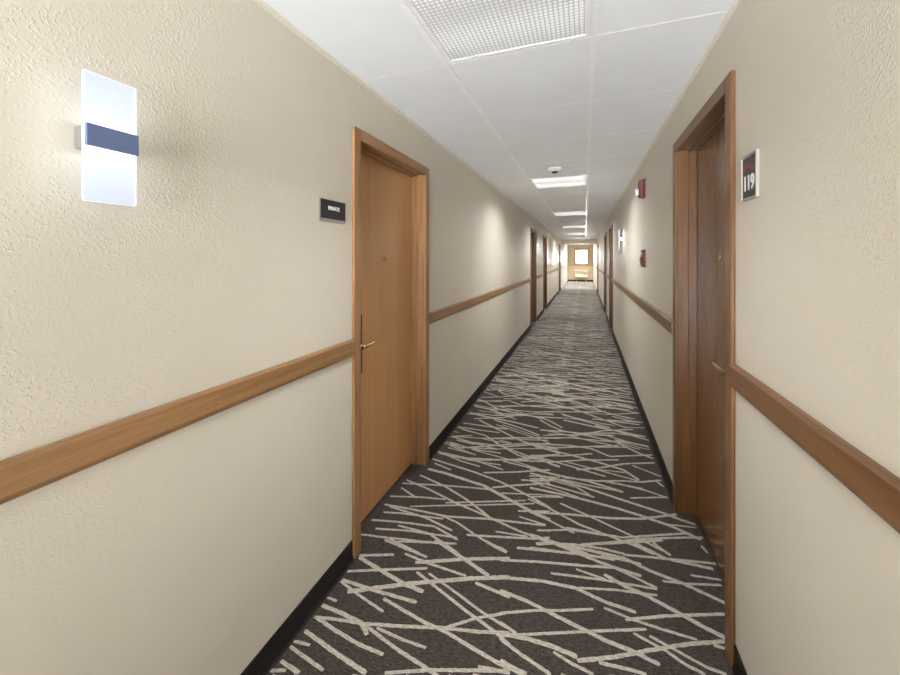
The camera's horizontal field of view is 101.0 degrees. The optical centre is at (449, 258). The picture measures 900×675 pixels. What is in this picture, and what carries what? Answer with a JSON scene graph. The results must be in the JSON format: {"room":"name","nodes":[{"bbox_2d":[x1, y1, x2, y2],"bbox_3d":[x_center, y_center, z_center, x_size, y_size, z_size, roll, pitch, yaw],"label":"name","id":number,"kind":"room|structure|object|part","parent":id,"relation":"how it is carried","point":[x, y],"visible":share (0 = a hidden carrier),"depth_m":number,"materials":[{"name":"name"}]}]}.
{"room":"hotel corridor","nodes":[
{"label":"hotel corridor","id":0,"kind":"room"},
{"bbox_2d":[0,0,566,674],"bbox_3d":[2.684,0.276,10.623,0.140,2.302,27.200,0,0,20],"label":"wall","id":1,"kind":"structure","parent":0,"point":[184,551],"depth_m":1.02,"materials":[{"name":"beige paint"}]},
{"bbox_2d":[74,69,138,205],"bbox_3d":[-0.770,-0.259,0.828,0.064,0.275,0.098,0,0,20],"label":"wall sconce","id":2,"kind":"object","parent":1,"relation":"attached to","point":[91,137],"visible":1,"depth_m":0.81,"materials":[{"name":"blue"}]},
{"bbox_2d":[0,339,354,504],"bbox_3d":[-1.172,0.423,-0.213,0.022,0.081,4.187,0,0,20],"label":"chair rail","id":3,"kind":"object","parent":1,"relation":"attached to","point":[22,474],"visible":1,"depth_m":0.91,"materials":[{"name":"brown wood"}]},
{"bbox_2d":[240,540,354,674],"bbox_3d":[-1.174,1.380,-0.212,0.018,0.090,4.187,0,0,20],"label":"baseboard","id":4,"kind":"structure","parent":1,"relation":"attached to","point":[272,651],"depth_m":1.43,"materials":[{"name":"black plastic"}]},
{"bbox_2d":[319,197,344,223],"bbox_3d":[-0.510,-0.206,1.622,0.010,0.098,0.180,0,0,20],"label":"sign","id":5,"kind":"object","parent":1,"relation":"attached to","point":[332,211],"visible":1,"depth_m":1.61,"materials":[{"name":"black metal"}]},
{"bbox_2d":[352,126,428,558],"bbox_3d":[-0.371,0.399,2.202,0.156,2.057,0.898,0,0,20],"label":"door","id":6,"kind":"structure","parent":1,"relation":"in","point":[390,189],"depth_m":2.23,"materials":[{"name":"brown wood"}]},
{"bbox_3d":[-0.449,0.398,1.783,0.016,2.055,0.057,0,0,20],"label":"casing","id":7,"kind":"part","parent":6,"relation":"part of","materials":[{"name":"brown wood"}]},
{"bbox_3d":[-0.490,0.458,1.945,0.006,0.315,0.100,0,0,20],"label":"lock plate","id":8,"kind":"part","parent":6,"relation":"part of","materials":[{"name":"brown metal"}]},
{"bbox_3d":[-0.444,0.460,1.978,0.057,0.052,0.147,0,0,20],"label":"lever handle","id":9,"kind":"part","parent":6,"relation":"part of","materials":[{"name":"gold metal"}]},
{"bbox_3d":[-0.306,-0.602,2.178,0.015,0.057,0.784,0,0,20],"label":"casing","id":10,"kind":"part","parent":6,"relation":"part of","materials":[{"name":"brown wood"}]},
{"bbox_3d":[-0.162,0.398,2.573,0.016,2.055,0.057,0,0,20],"label":"casing","id":11,"kind":"part","parent":6,"relation":"part of","materials":[{"name":"brown wood"}]},
{"bbox_2d":[253,0,559,238],"bbox_3d":[1.629,-0.867,7.498,0.013,0.015,20.585,0,0,20],"label":"trim","id":12,"kind":"structure","parent":1,"relation":"attached to","point":[260,3],"depth_m":1.75,"materials":[{"name":"beige paint"}]},
{"bbox_2d":[429,325,530,461],"bbox_3d":[0.740,1.380,5.047,0.018,0.090,5.208,0,0,20],"label":"baseboard","id":13,"kind":"structure","parent":1,"relation":"attached to","point":[446,432],"depth_m":3.50,"materials":[{"name":"black plastic"}]},
{"bbox_2d":[429,277,530,323],"bbox_3d":[0.742,0.423,5.046,0.022,0.081,5.208,0,0,20],"label":"chair rail","id":14,"kind":"object","parent":1,"relation":"attached to","point":[436,315],"visible":0.94,"depth_m":3.45,"materials":[{"name":"brown wood"}]},
{"bbox_2d":[530,227,536,324],"bbox_3d":[1.722,0.399,7.956,0.156,2.057,0.930,0,0,20],"label":"door","id":15,"kind":"structure","parent":1,"relation":"in","point":[533,233],"depth_m":8.33,"materials":[{"name":"brown wood"}]},
{"bbox_3d":[1.639,0.398,7.521,0.016,2.055,0.057,0,0,20],"label":"casing","id":16,"kind":"part","parent":15,"relation":"part of","materials":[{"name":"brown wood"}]},
{"bbox_3d":[1.938,0.398,8.342,0.016,2.055,0.057,0,0,20],"label":"casing","id":17,"kind":"part","parent":15,"relation":"part of","materials":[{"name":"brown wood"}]},
{"bbox_2d":[543,235,546,311],"bbox_3d":[2.560,0.399,10.258,0.156,2.057,0.930,0,0,20],"label":"door","id":18,"kind":"structure","parent":1,"relation":"in","point":[544,236],"depth_m":10.62,"materials":[{"name":"brown wood"}]},
{"bbox_3d":[2.477,0.398,9.824,0.016,2.055,0.057,0,0,20],"label":"casing","id":19,"kind":"part","parent":18,"relation":"part of","materials":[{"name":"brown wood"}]},
{"bbox_3d":[2.775,0.398,10.644,0.016,2.055,0.057,0,0,20],"label":"casing","id":20,"kind":"part","parent":18,"relation":"part of","materials":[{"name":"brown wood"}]},
{"bbox_2d":[547,290,558,307],"bbox_3d":[3.713,1.380,13.217,0.018,0.090,5.419,0,0,20],"label":"baseboard","id":21,"kind":"structure","parent":1,"relation":"attached to","point":[556,294],"depth_m":12.55,"materials":[{"name":"black plastic"}]},
{"bbox_2d":[547,268,558,273],"bbox_3d":[3.715,0.423,13.216,0.022,0.081,5.419,0,0,20],"label":"chair rail","id":22,"kind":"object","parent":1,"relation":"attached to","point":[556,269],"visible":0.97,"depth_m":12.37,"materials":[{"name":"brown wood"}]},
{"bbox_2d":[559,244,560,289],"bbox_3d":[4.731,0.399,16.225,0.156,2.057,0.930,0,0,20],"label":"door","id":23,"kind":"structure","parent":1,"relation":"in","point":[559,244],"depth_m":16.58,"materials":[{"name":"brown wood"}]},
{"bbox_3d":[4.947,0.398,16.611,0.016,2.055,0.057,0,0,20],"label":"casing","id":24,"kind":"part","parent":23,"relation":"part of","materials":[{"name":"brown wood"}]},
{"bbox_2d":[562,245,563,287],"bbox_3d":[5.657,0.386,18.480,0.073,2.078,1.200,0,0,20],"label":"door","id":25,"kind":"structure","parent":1,"relation":"in","point":[562,245],"depth_m":17.92,"materials":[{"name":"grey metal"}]},
{"bbox_2d":[262,0,734,244],"bbox_3d":[3.493,-0.983,10.403,1.810,0.224,27.340,0,0,20],"label":"ceiling","id":26,"kind":"structure","parent":0,"point":[594,105],"depth_m":1.86,"materials":[{"name":"paint"}]},
{"bbox_2d":[405,0,590,62],"bbox_3d":[0.168,-0.929,1.273,0.591,0.112,0.609,0,0,20],"label":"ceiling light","id":27,"kind":"object","parent":26,"relation":"attached to","point":[461,30],"visible":1,"depth_m":1.38,"materials":[{"name":"grey plastic"}]},
{"bbox_2d":[548,167,560,173],"bbox_3d":[1.014,-0.849,3.590,0.124,0.050,0.124,0,0,20],"label":"smoke detector","id":28,"kind":"object","parent":26,"relation":"attached to","point":[554,170],"visible":1,"depth_m":3.56,"materials":[{"name":"white plastic"}]},
{"bbox_2d":[530,175,586,188],"bbox_3d":[1.254,-0.929,4.256,0.591,0.112,0.609,0,0,20],"label":"ceiling light","id":29,"kind":"object","parent":26,"relation":"attached to","point":[576,180],"visible":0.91,"depth_m":4.22,"materials":[{"name":"grey plastic"}]},
{"bbox_2d":[553,211,585,215],"bbox_3d":[2.339,-0.929,7.240,0.591,0.112,0.609,0,0,20],"label":"ceiling light","id":30,"kind":"object","parent":26,"relation":"attached to","point":[577,212],"visible":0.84,"depth_m":7.22,"materials":[{"name":"grey plastic"}]},
{"bbox_2d":[563,226,585,227],"bbox_3d":[3.425,-0.929,10.224,0.591,0.112,0.609,0,0,20],"label":"ceiling light","id":31,"kind":"object","parent":26,"relation":"attached to","point":[563,226],"visible":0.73,"depth_m":10.16,"materials":[{"name":"grey plastic"}]},
{"bbox_2d":[268,281,731,674],"bbox_3d":[3.469,1.456,10.337,1.810,0.062,27.200,0,0,20],"label":"floor","id":32,"kind":"structure","parent":0,"point":[545,535],"depth_m":1.81,"materials":[{"name":"grey carpet"}]},
{"bbox_2d":[575,270,586,280],"bbox_3d":[8.138,1.081,23.008,0.720,0.688,0.152,0,0,20],"label":"air conditioner","id":33,"kind":"object","parent":32,"relation":"on","point":[578,273],"visible":1,"depth_m":22.96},
{"bbox_2d":[561,239,596,243],"bbox_3d":[5.917,-0.774,17.065,1.530,0.202,0.320,0,0,20],"label":"wall","id":34,"kind":"structure","parent":0,"point":[568,241],"depth_m":16.90,"materials":[{"name":"beige paint"}]},
{"bbox_2d":[567,244,592,281],"bbox_3d":[8.143,0.276,23.183,1.810,2.302,0.140,0,0,20],"label":"wall","id":35,"kind":"structure","parent":0,"point":[570,248],"depth_m":23.17,"materials":[{"name":"beige paint"}]},
{"bbox_2d":[568,280,592,281],"bbox_3d":[8.117,1.376,23.111,1.490,0.098,0.012,0,0,20],"label":"baseboard","id":36,"kind":"structure","parent":35,"relation":"attached to","point":[568,280],"depth_m":23.02,"materials":[{"name":"black plastic"}]},
{"bbox_2d":[574,249,588,264],"bbox_3d":[8.202,-0.108,23.125,0.860,1.010,0.108,0,0,20],"label":"window","id":37,"kind":"structure","parent":35,"relation":"in","point":[575,250],"depth_m":23.12,"materials":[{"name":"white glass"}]},
{"bbox_2d":[593,0,899,674],"bbox_3d":[4.253,0.276,10.051,0.140,2.302,27.200,0,0,20],"label":"wall","id":38,"kind":"structure","parent":0,"point":[817,82],"depth_m":0.89,"materials":[{"name":"beige paint"}]},
{"bbox_2d":[597,242,597,292],"bbox_3d":[5.963,0.387,14.772,0.156,2.081,0.940,0,0,20],"label":"door","id":39,"kind":"structure","parent":38,"relation":"in","point":[597,242],"depth_m":15.18,"materials":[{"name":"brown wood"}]},
{"bbox_2d":[604,232,605,311],"bbox_3d":[4.013,0.387,9.415,0.156,2.081,0.940,0,0,20],"label":"door","id":40,"kind":"structure","parent":38,"relation":"in","point":[605,232],"depth_m":9.82,"materials":[{"name":"brown wood"}]},
{"bbox_3d":[4.098,0.386,9.854,0.016,2.079,0.057,0,0,20],"label":"casing","id":41,"kind":"part","parent":40,"relation":"part of","materials":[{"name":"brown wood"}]},
{"bbox_2d":[609,223,612,334],"bbox_3d":[3.244,0.387,7.301,0.156,2.081,0.940,0,0,20],"label":"door","id":42,"kind":"structure","parent":38,"relation":"in","point":[611,226],"depth_m":7.70,"materials":[{"name":"brown wood"}]},
{"bbox_3d":[3.329,0.386,7.740,0.016,2.079,0.057,0,0,20],"label":"casing","id":43,"kind":"part","parent":42,"relation":"part of","materials":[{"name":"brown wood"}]},
{"bbox_3d":[3.027,0.386,6.910,0.016,2.079,0.057,0,0,20],"label":"casing","id":44,"kind":"part","parent":42,"relation":"part of","materials":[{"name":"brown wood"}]},
{"bbox_2d":[618,229,623,249],"bbox_3d":[2.317,-0.259,5.031,0.064,0.275,0.098,0,0,20],"label":"wall sconce","id":45,"kind":"object","parent":38,"relation":"attached to","point":[619,237],"visible":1,"depth_m":4.99,"materials":[{"name":"grey glass"}]},
{"bbox_2d":[635,178,645,198],"bbox_3d":[1.665,-0.610,3.257,0.076,0.165,0.118,0,0,20],"label":"fire alarm strobe","id":46,"kind":"object","parent":38,"relation":"attached to","point":[640,192],"visible":1,"depth_m":3.21,"materials":[{"name":"red plastic"}]},
{"bbox_3d":[1.696,-0.610,3.246,0.012,0.165,0.118,0,0,20],"label":"mounting plate","id":47,"kind":"part","parent":46,"relation":"part of","materials":[{"name":"red plastic"}]},
{"bbox_2d":[612,332,672,505],"bbox_3d":[2.152,1.380,4.508,0.018,0.090,5.054,0,0,20],"label":"baseboard","id":48,"kind":"structure","parent":38,"relation":"attached to","point":[665,475],"depth_m":2.92,"materials":[{"name":"black plastic"}]},
{"bbox_2d":[612,278,672,334],"bbox_3d":[2.150,0.406,4.509,0.022,0.085,5.054,0,0,20],"label":"chair rail","id":49,"kind":"object","parent":38,"relation":"attached to","point":[661,318],"visible":0.94,"depth_m":2.87,"materials":[{"name":"brown wood"}]},
{"bbox_2d":[640,249,645,267],"bbox_3d":[1.680,-0.001,3.241,0.037,0.158,0.092,0,0,20],"label":"station","id":50,"kind":"object","parent":38,"relation":"attached to","point":[643,252],"visible":1,"depth_m":3.20,"materials":[{"name":"red plastic"}]},
{"bbox_3d":[1.694,-0.001,3.236,0.008,0.158,0.092,0,0,20],"label":"mounting plate","id":51,"kind":"part","parent":50,"relation":"part of","materials":[{"name":"red plastic"}]},
{"bbox_2d":[597,0,741,237],"bbox_3d":[3.054,-0.867,6.979,0.013,0.015,20.585,0,0,20],"label":"trim","id":52,"kind":"structure","parent":38,"relation":"attached to","point":[736,3],"depth_m":1.76,"materials":[{"name":"beige paint"}]},
{"bbox_2d":[673,70,734,667],"bbox_3d":[1.201,0.387,1.685,0.156,2.081,0.902,0,0,20],"label":"door","id":53,"kind":"structure","parent":38,"relation":"in","point":[704,153],"depth_m":1.83,"materials":[{"name":"brown wood"}]},
{"bbox_3d":[1.279,0.386,2.106,0.016,2.079,0.057,0,0,20],"label":"casing","id":54,"kind":"part","parent":53,"relation":"part of","materials":[{"name":"brown wood"}]},
{"bbox_3d":[1.135,-0.625,1.709,0.015,0.057,0.788,0,0,20],"label":"casing","id":55,"kind":"part","parent":53,"relation":"part of","materials":[{"name":"brown wood"}]},
{"bbox_3d":[1.141,0.460,1.546,0.057,0.052,0.147,0,0,20],"label":"lever handle","id":56,"kind":"part","parent":53,"relation":"part of","materials":[{"name":"gold metal"}]},
{"bbox_3d":[0.990,0.386,1.312,0.016,2.079,0.057,0,0,20],"label":"casing","id":57,"kind":"part","parent":53,"relation":"part of","materials":[{"name":"brown wood"}]},
{"bbox_2d":[730,644,746,674],"bbox_3d":[0.255,1.380,-0.706,0.018,0.090,4.237,0,0,20],"label":"baseboard","id":58,"kind":"structure","parent":38,"relation":"attached to","point":[738,668],"depth_m":1.25,"materials":[{"name":"black plastic"}]},
{"bbox_2d":[740,148,759,201],"bbox_3d":[0.940,-0.257,1.165,0.009,0.144,0.122,0,0,20],"label":"number sign","id":59,"kind":"object","parent":38,"relation":"attached to","point":[750,163],"visible":1,"depth_m":1.16,"materials":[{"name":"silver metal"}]},
{"bbox_2d":[728,364,899,533],"bbox_3d":[0.253,0.406,-0.705,0.022,0.085,4.237,0,0,20],"label":"chair rail","id":60,"kind":"object","parent":38,"relation":"attached to","point":[872,483],"visible":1,"depth_m":0.76,"materials":[{"name":"brown wood"}]}
]}

